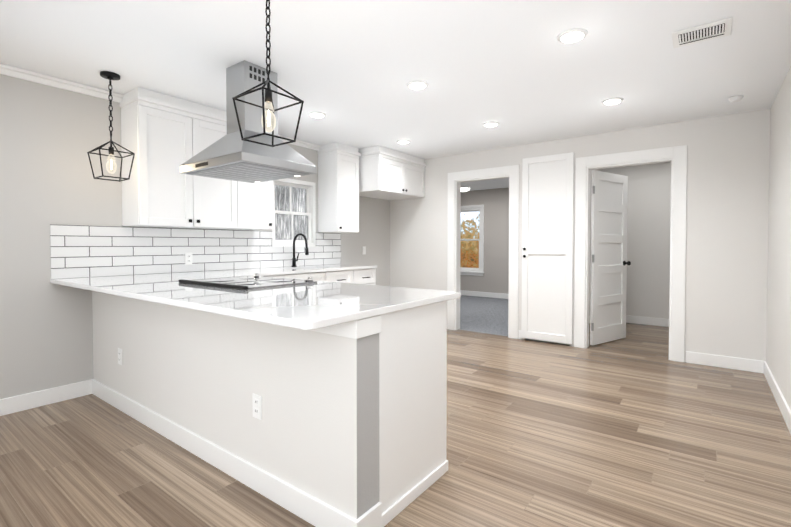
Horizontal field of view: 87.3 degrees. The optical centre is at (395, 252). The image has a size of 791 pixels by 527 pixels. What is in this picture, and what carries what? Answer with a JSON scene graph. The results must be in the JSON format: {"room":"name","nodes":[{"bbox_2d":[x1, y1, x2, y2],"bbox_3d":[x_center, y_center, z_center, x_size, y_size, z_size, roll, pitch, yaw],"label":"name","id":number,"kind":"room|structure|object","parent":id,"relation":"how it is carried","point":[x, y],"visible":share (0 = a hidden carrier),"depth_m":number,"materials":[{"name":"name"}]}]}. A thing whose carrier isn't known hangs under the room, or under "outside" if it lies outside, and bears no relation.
{"room":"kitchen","nodes":[
{"label":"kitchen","id":0,"kind":"room"},
{"bbox_2d":[0,74,389,398],"bbox_3d":[-2.347,-0.097,3.527,0.120,2.440,7.400,1,1,37],"label":"wall","id":1,"kind":"structure","parent":0,"point":[50,137],"depth_m":3.11,"materials":[{"name":"grey paint"}]},
{"bbox_2d":[0,379,91,415],"bbox_3d":[-3.467,1.099,1.941,0.016,0.115,3.478,1,1,37],"label":"baseboard","id":2,"kind":"structure","parent":1,"relation":"attached to","point":[19,403],"depth_m":3.08,"materials":[{"name":"white wood"}]},
{"bbox_2d":[0,63,320,150],"bbox_3d":[-2.279,-1.282,3.451,0.050,0.062,7.398,1,1,37],"label":"crown molding","id":3,"kind":"structure","parent":1,"relation":"attached to","point":[19,73],"depth_m":3.15,"materials":[{"name":"white wood"}]},
{"bbox_2d":[119,95,246,229],"bbox_3d":[-1.884,-0.724,3.745,0.340,0.985,0.923,1,1,37],"label":"upper cabinet","id":4,"kind":"object","parent":1,"relation":"attached to","point":[164,137],"depth_m":3.48,"materials":[{"name":"white wood"}]},
{"bbox_2d":[50,224,340,278],"bbox_3d":[-1.659,-0.033,4.338,0.009,0.410,3.080,1,1,37],"label":"backsplash","id":5,"kind":"structure","parent":1,"relation":"attached to","point":[79,251],"depth_m":3.77,"materials":[{"name":"tile"}]},
{"bbox_2d":[185,253,191,264],"bbox_3d":[-1.957,0.055,3.926,0.008,0.115,0.070,1,1,37],"label":"outlet","id":6,"kind":"object","parent":5,"relation":"attached to","point":[188,258],"visible":1,"depth_m":3.92,"materials":[{"name":"white plastic"}]},
{"bbox_2d":[247,181,272,229],"bbox_3d":[-1.545,-0.733,4.199,0.340,0.985,0.463,1,1,37],"label":"upper cabinet","id":7,"kind":"object","parent":1,"relation":"attached to","point":[259,195],"depth_m":4.18,"materials":[{"name":"white wood"}]},
{"bbox_2d":[272,178,315,246],"bbox_3d":[-1.250,-0.476,4.985,0.120,0.800,0.660,1,1,37],"label":"kitchen window","id":8,"kind":"structure","parent":1,"relation":"in","point":[309,198],"depth_m":5.02,"materials":[{"name":"white"}]},
{"bbox_2d":[317,142,360,232],"bbox_3d":[-0.713,-0.806,5.288,0.364,1.088,0.424,1,1,37],"label":"upper cabinet","id":9,"kind":"object","parent":1,"relation":"attached to","point":[338,187],"visible":1,"depth_m":5.16,"materials":[{"name":"white wood"}]},
{"bbox_2d":[362,246,365,253],"bbox_3d":[-0.449,-0.036,5.956,0.010,0.115,0.070,1,1,37],"label":"light switch","id":10,"kind":"object","parent":1,"relation":"attached to","point":[363,249],"visible":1,"depth_m":5.95,"materials":[{"name":"white plastic"}]},
{"bbox_2d":[358,146,426,199],"bbox_3d":[-0.133,-1.082,5.808,0.664,0.558,1.080,1,1,37],"label":"upper cabinet","id":11,"kind":"object","parent":1,"relation":"attached to","point":[385,173],"visible":0.9,"depth_m":5.46,"materials":[{"name":"white wood"}]},
{"bbox_2d":[0,323,790,526],"bbox_3d":[0.079,1.184,3.031,4.630,0.100,9.710,1,1,37],"label":"floor","id":12,"kind":"structure","parent":0,"point":[635,427],"depth_m":2.35,"materials":[{"name":"wood"}]},
{"bbox_2d":[92,291,378,518],"bbox_3d":[-1.249,0.729,2.535,2.846,0.829,0.140,1,1,37],"label":"wall","id":13,"kind":"structure","parent":12,"relation":"on","point":[314,431],"depth_m":1.99,"materials":[{"name":"white paint"}]},
{"bbox_2d":[118,348,121,364],"bbox_3d":[-1.993,0.750,2.999,0.070,0.115,0.008,1,1,37],"label":"outlet","id":14,"kind":"object","parent":13,"relation":"attached to","point":[119,356],"visible":1,"depth_m":2.99,"materials":[{"name":"white plastic"}]},
{"bbox_2d":[252,393,261,419],"bbox_3d":[-0.672,0.745,2.010,0.070,0.115,0.008,1,1,37],"label":"outlet","id":15,"kind":"object","parent":13,"relation":"attached to","point":[257,405],"visible":1,"depth_m":2.00,"materials":[{"name":"white plastic"}]},
{"bbox_2d":[92,379,447,526],"bbox_3d":[-1.078,1.082,2.758,2.861,0.115,0.723,1,1,37],"label":"baseboard","id":16,"kind":"structure","parent":13,"relation":"attached to","point":[309,508],"depth_m":2.02,"materials":[{"name":"white wood"}]},
{"bbox_2d":[310,315,380,338],"bbox_3d":[-1.248,0.278,2.516,2.859,0.073,0.154,1,1,37],"label":"trim","id":17,"kind":"structure","parent":13,"relation":"on","point":[361,328],"depth_m":1.65,"materials":[{"name":"white"}]},
{"bbox_2d":[261,274,292,278],"bbox_3d":[-1.529,0.662,4.014,0.620,0.904,0.745,1,1,37],"label":"base cabinet","id":18,"kind":"object","parent":12,"relation":"on","point":[290,276],"depth_m":4.06,"materials":[{"name":"white wood"}]},
{"bbox_2d":[50,264,376,287],"bbox_3d":[-1.408,0.191,4.152,0.638,0.030,3.085,1,1,37],"label":"countertop","id":19,"kind":"structure","parent":18,"relation":"on","point":[71,282],"depth_m":4.01,"materials":[{"name":"white stone"}]},
{"bbox_2d":[292,233,308,266],"bbox_3d":[-1.092,-0.033,4.802,0.273,0.391,0.092,1,1,37],"label":"faucet","id":20,"kind":"object","parent":19,"relation":"on","point":[294,259],"visible":1,"depth_m":4.83,"materials":[{"name":"black metal"}]},
{"bbox_2d":[293,268,328,281],"bbox_3d":[-1.192,0.653,4.465,0.620,0.904,0.619,1,1,37],"label":"base cabinet","id":21,"kind":"object","parent":12,"relation":"on","point":[317,276],"depth_m":4.40,"materials":[{"name":"white wood"}]},
{"bbox_2d":[329,269,356,283],"bbox_3d":[-0.892,0.645,4.865,0.620,0.904,0.499,1,1,37],"label":"base cabinet","id":22,"kind":"object","parent":12,"relation":"on","point":[342,276],"depth_m":4.75,"materials":[{"name":"white wood"}]},
{"bbox_2d":[357,268,375,284],"bbox_3d":[-0.617,0.637,5.233,0.620,0.904,0.420,1,1,37],"label":"base cabinet","id":23,"kind":"object","parent":12,"relation":"on","point":[366,276],"depth_m":5.07,"materials":[{"name":"white wood"}]},
{"bbox_2d":[379,301,446,512],"bbox_3d":[-0.101,0.701,2.118,0.504,0.904,0.565,1,1,37],"label":"peninsula end panel","id":24,"kind":"object","parent":12,"relation":"on","point":[412,391],"visible":0.1,"depth_m":1.91,"materials":[{"name":"white wood"}]},
{"bbox_2d":[78,272,460,329],"bbox_3d":[-0.843,0.225,2.499,2.203,0.030,1.115,1,1,37],"label":"countertop","id":25,"kind":"structure","parent":24,"relation":"on","point":[318,304],"depth_m":2.04,"materials":[{"name":"white stone"}]},
{"bbox_2d":[178,273,316,289],"bbox_3d":[-1.000,0.182,2.811,0.768,0.042,0.562,1,1,37],"label":"cooktop","id":26,"kind":"object","parent":25,"relation":"in","point":[255,281],"visible":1,"depth_m":2.71,"materials":[{"name":"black glass"}]},
{"bbox_2d":[0,0,790,190],"bbox_3d":[-0.360,-1.382,4.294,6.910,0.100,11.290,1,1,37],"label":"ceiling","id":27,"kind":"structure","parent":0,"point":[518,72],"depth_m":2.79,"materials":[{"name":"white paint"}]},
{"bbox_2d":[87,71,134,181],"bbox_3d":[-2.086,-0.923,3.041,0.231,0.763,0.231,1,1,37],"label":"pendant lantern","id":28,"kind":"object","parent":27,"relation":"hanging from","point":[110,76],"visible":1,"depth_m":3.03,"materials":[{"name":"black metal"}]},
{"bbox_2d":[180,60,316,182],"bbox_3d":[-1.049,-0.929,2.950,0.760,0.747,0.602,1,1,37],"label":"range hood","id":29,"kind":"object","parent":27,"relation":"hanging from","point":[231,155],"visible":1,"depth_m":2.85,"materials":[{"name":"silver metal"}]},
{"bbox_2d":[232,0,303,146],"bbox_3d":[-0.589,-0.900,1.920,0.231,0.763,0.231,1,1,37],"label":"pendant lantern","id":30,"kind":"object","parent":27,"relation":"hanging from","point":[268,94],"visible":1,"depth_m":1.92,"materials":[{"name":"black metal"}]},
{"bbox_2d":[308,112,325,117],"bbox_3d":[-0.749,-1.318,3.968,0.170,0.012,0.170,1,1,37],"label":"recessed light","id":31,"kind":"object","parent":27,"relation":"in","point":[317,114],"visible":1,"depth_m":3.95,"materials":[{"name":"white plastic"}]},
{"bbox_2d":[396,140,409,143],"bbox_3d":[0.094,-1.339,5.011,0.170,0.012,0.170,1,1,37],"label":"recessed light","id":32,"kind":"object","parent":27,"relation":"in","point":[403,141],"visible":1,"depth_m":4.99,"materials":[{"name":"white plastic"}]},
{"bbox_2d":[407,81,427,89],"bbox_3d":[0.172,-1.303,3.229,0.170,0.012,0.170,1,1,37],"label":"recessed light","id":33,"kind":"object","parent":27,"relation":"in","point":[416,85],"visible":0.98,"depth_m":3.21,"materials":[{"name":"white plastic"}]},
{"bbox_2d":[461,186,470,191],"bbox_3d":[1.468,-1.399,9.015,0.320,0.135,0.320,1,1,37],"label":"ceiling fixture","id":34,"kind":"object","parent":27,"relation":"attached to","point":[465,188],"visible":0.5,"depth_m":8.89,"materials":[{"name":"white plastic"}]},
{"bbox_2d":[483,122,498,126],"bbox_3d":[0.985,-1.324,4.282,0.170,0.012,0.170,1,1,37],"label":"recessed light","id":35,"kind":"object","parent":27,"relation":"in","point":[490,124],"visible":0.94,"depth_m":4.26,"materials":[{"name":"white plastic"}]},
{"bbox_2d":[557,28,587,43],"bbox_3d":[1.052,-1.287,2.470,0.170,0.012,0.170,1,1,37],"label":"recessed light","id":36,"kind":"object","parent":27,"relation":"in","point":[570,36],"visible":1,"depth_m":2.46,"materials":[{"name":"white plastic"}]},
{"bbox_2d":[602,97,623,104],"bbox_3d":[1.877,-1.310,3.588,0.170,0.012,0.170,1,1,37],"label":"recessed light","id":37,"kind":"object","parent":27,"relation":"in","point":[613,101],"visible":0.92,"depth_m":3.57,"materials":[{"name":"white plastic"}]},
{"bbox_2d":[671,17,732,47],"bbox_3d":[1.796,-1.284,2.438,0.280,0.016,0.230,1,1,37],"label":"ceiling vent","id":38,"kind":"object","parent":27,"relation":"in","point":[704,32],"visible":1,"depth_m":2.41,"materials":[{"name":"white plastic"}]},
{"bbox_2d":[728,95,743,101],"bbox_3d":[2.875,-1.298,3.504,0.100,0.032,0.100,1,1,37],"label":"smoke detector","id":39,"kind":"object","parent":27,"relation":"attached to","point":[737,98],"visible":1,"depth_m":3.48,"materials":[{"name":"white plastic"}]},
{"bbox_2d":[460,188,508,293],"bbox_3d":[2.094,-0.217,9.458,4.920,2.440,0.120,1,1,37],"label":"wall","id":40,"kind":"structure","parent":0,"point":[495,277],"depth_m":9.30,"materials":[{"name":"grey paint"}]},
{"bbox_2d":[460,205,483,275],"bbox_3d":[1.712,-0.293,9.714,0.840,1.620,0.165,1,1,37],"label":"bedroom window","id":41,"kind":"structure","parent":40,"relation":"in","point":[479,271],"depth_m":9.58,"materials":[{"name":"white"}]},
{"bbox_2d":[460,290,507,298],"bbox_3d":[2.053,0.946,9.427,4.680,0.115,0.016,1,1,37],"label":"baseboard","id":42,"kind":"structure","parent":40,"relation":"attached to","point":[468,293],"depth_m":9.44,"materials":[{"name":"white wood"}]},
{"bbox_2d":[458,295,547,342],"bbox_3d":[1.048,1.083,7.988,4.798,0.100,3.770,1,1,37],"label":"floor carpet","id":43,"kind":"object","parent":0,"point":[485,315],"visible":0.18,"depth_m":7.01,"materials":[{"name":"carpet"}]},
{"bbox_2d":[390,109,769,361],"bbox_3d":[1.712,-0.130,5.186,4.630,2.440,0.120,1,1,37],"label":"wall","id":44,"kind":"structure","parent":0,"point":[727,200],"depth_m":4.11,"materials":[{"name":"white paint"}]},
{"bbox_2d":[447,165,518,338],"bbox_3d":[1.183,-0.016,5.584,1.020,2.195,0.156,1,1,37],"label":"door frame","id":45,"kind":"structure","parent":44,"relation":"attached to","point":[457,179],"depth_m":5.56,"materials":[{"name":"white wood"}]},
{"bbox_2d":[521,152,573,343],"bbox_3d":[1.816,-0.052,4.992,0.600,2.232,0.060,1,1,37],"label":"closet door","id":46,"kind":"structure","parent":44,"relation":"in","point":[547,236],"depth_m":5.00,"materials":[{"name":"white wood"}]},
{"bbox_2d":[590,170,630,345],"bbox_3d":[2.611,0.057,5.062,0.764,2.047,0.196,-1,1,-34],"label":"open door","id":47,"kind":"structure","parent":44,"relation":"in","point":[609,261],"depth_m":5.03,"materials":[{"name":"white wood"}]},
{"bbox_2d":[574,145,686,361],"bbox_3d":[2.550,0.005,4.561,1.055,2.195,0.156,1,1,37],"label":"door frame","id":48,"kind":"structure","parent":44,"relation":"attached to","point":[676,156],"depth_m":4.36,"materials":[{"name":"white wood"}]},
{"bbox_2d":[685,351,761,372],"bbox_3d":[3.168,1.056,4.034,0.570,0.115,0.019,1,1,37],"label":"baseboard","id":49,"kind":"structure","parent":44,"relation":"attached to","point":[751,365],"depth_m":4.01,"materials":[{"name":"white wood"}]},
{"bbox_2d":[589,169,596,314],"bbox_3d":[2.544,-0.144,5.855,0.120,2.440,1.950,1,1,37],"label":"wall","id":50,"kind":"structure","parent":0,"point":[596,169],"depth_m":6.33,"materials":[{"name":"white paint"}]},
{"bbox_2d":[597,162,670,318],"bbox_3d":[3.961,-0.149,6.088,2.110,2.440,0.120,1,1,37],"label":"wall","id":51,"kind":"structure","parent":0,"point":[648,234],"depth_m":6.16,"materials":[{"name":"white paint"}]},
{"bbox_2d":[626,315,668,326],"bbox_3d":[3.915,1.015,6.058,1.800,0.115,0.019,1,1,37],"label":"baseboard","id":52,"kind":"structure","parent":51,"relation":"attached to","point":[629,319],"depth_m":6.17,"materials":[{"name":"white wood"}]},
{"bbox_2d":[766,66,790,409],"bbox_3d":[1.264,-0.041,0.825,0.120,2.440,7.400,1,1,37],"label":"wall","id":53,"kind":"structure","parent":0,"point":[778,342],"depth_m":3.19,"materials":[{"name":"white paint"}]},
{"bbox_2d":[762,361,790,433],"bbox_3d":[1.210,1.120,0.890,0.016,0.115,7.400,1,1,37],"label":"baseboard","id":54,"kind":"structure","parent":53,"relation":"attached to","point":[782,404],"depth_m":3.09,"materials":[{"name":"white wood"}]},
{"label":"outside","id":55,"kind":"structure","parent":0,"visible":0},
{"bbox_2d":[275,185,306,239],"bbox_3d":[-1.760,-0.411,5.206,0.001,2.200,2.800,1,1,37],"label":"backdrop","id":56,"kind":"structure","parent":55,"point":[277,189],"depth_m":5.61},
{"bbox_2d":[460,211,479,267],"bbox_3d":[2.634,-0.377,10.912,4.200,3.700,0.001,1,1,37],"label":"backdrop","id":57,"kind":"structure","parent":55,"point":[466,257],"depth_m":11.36,"materials":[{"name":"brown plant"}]}
]}

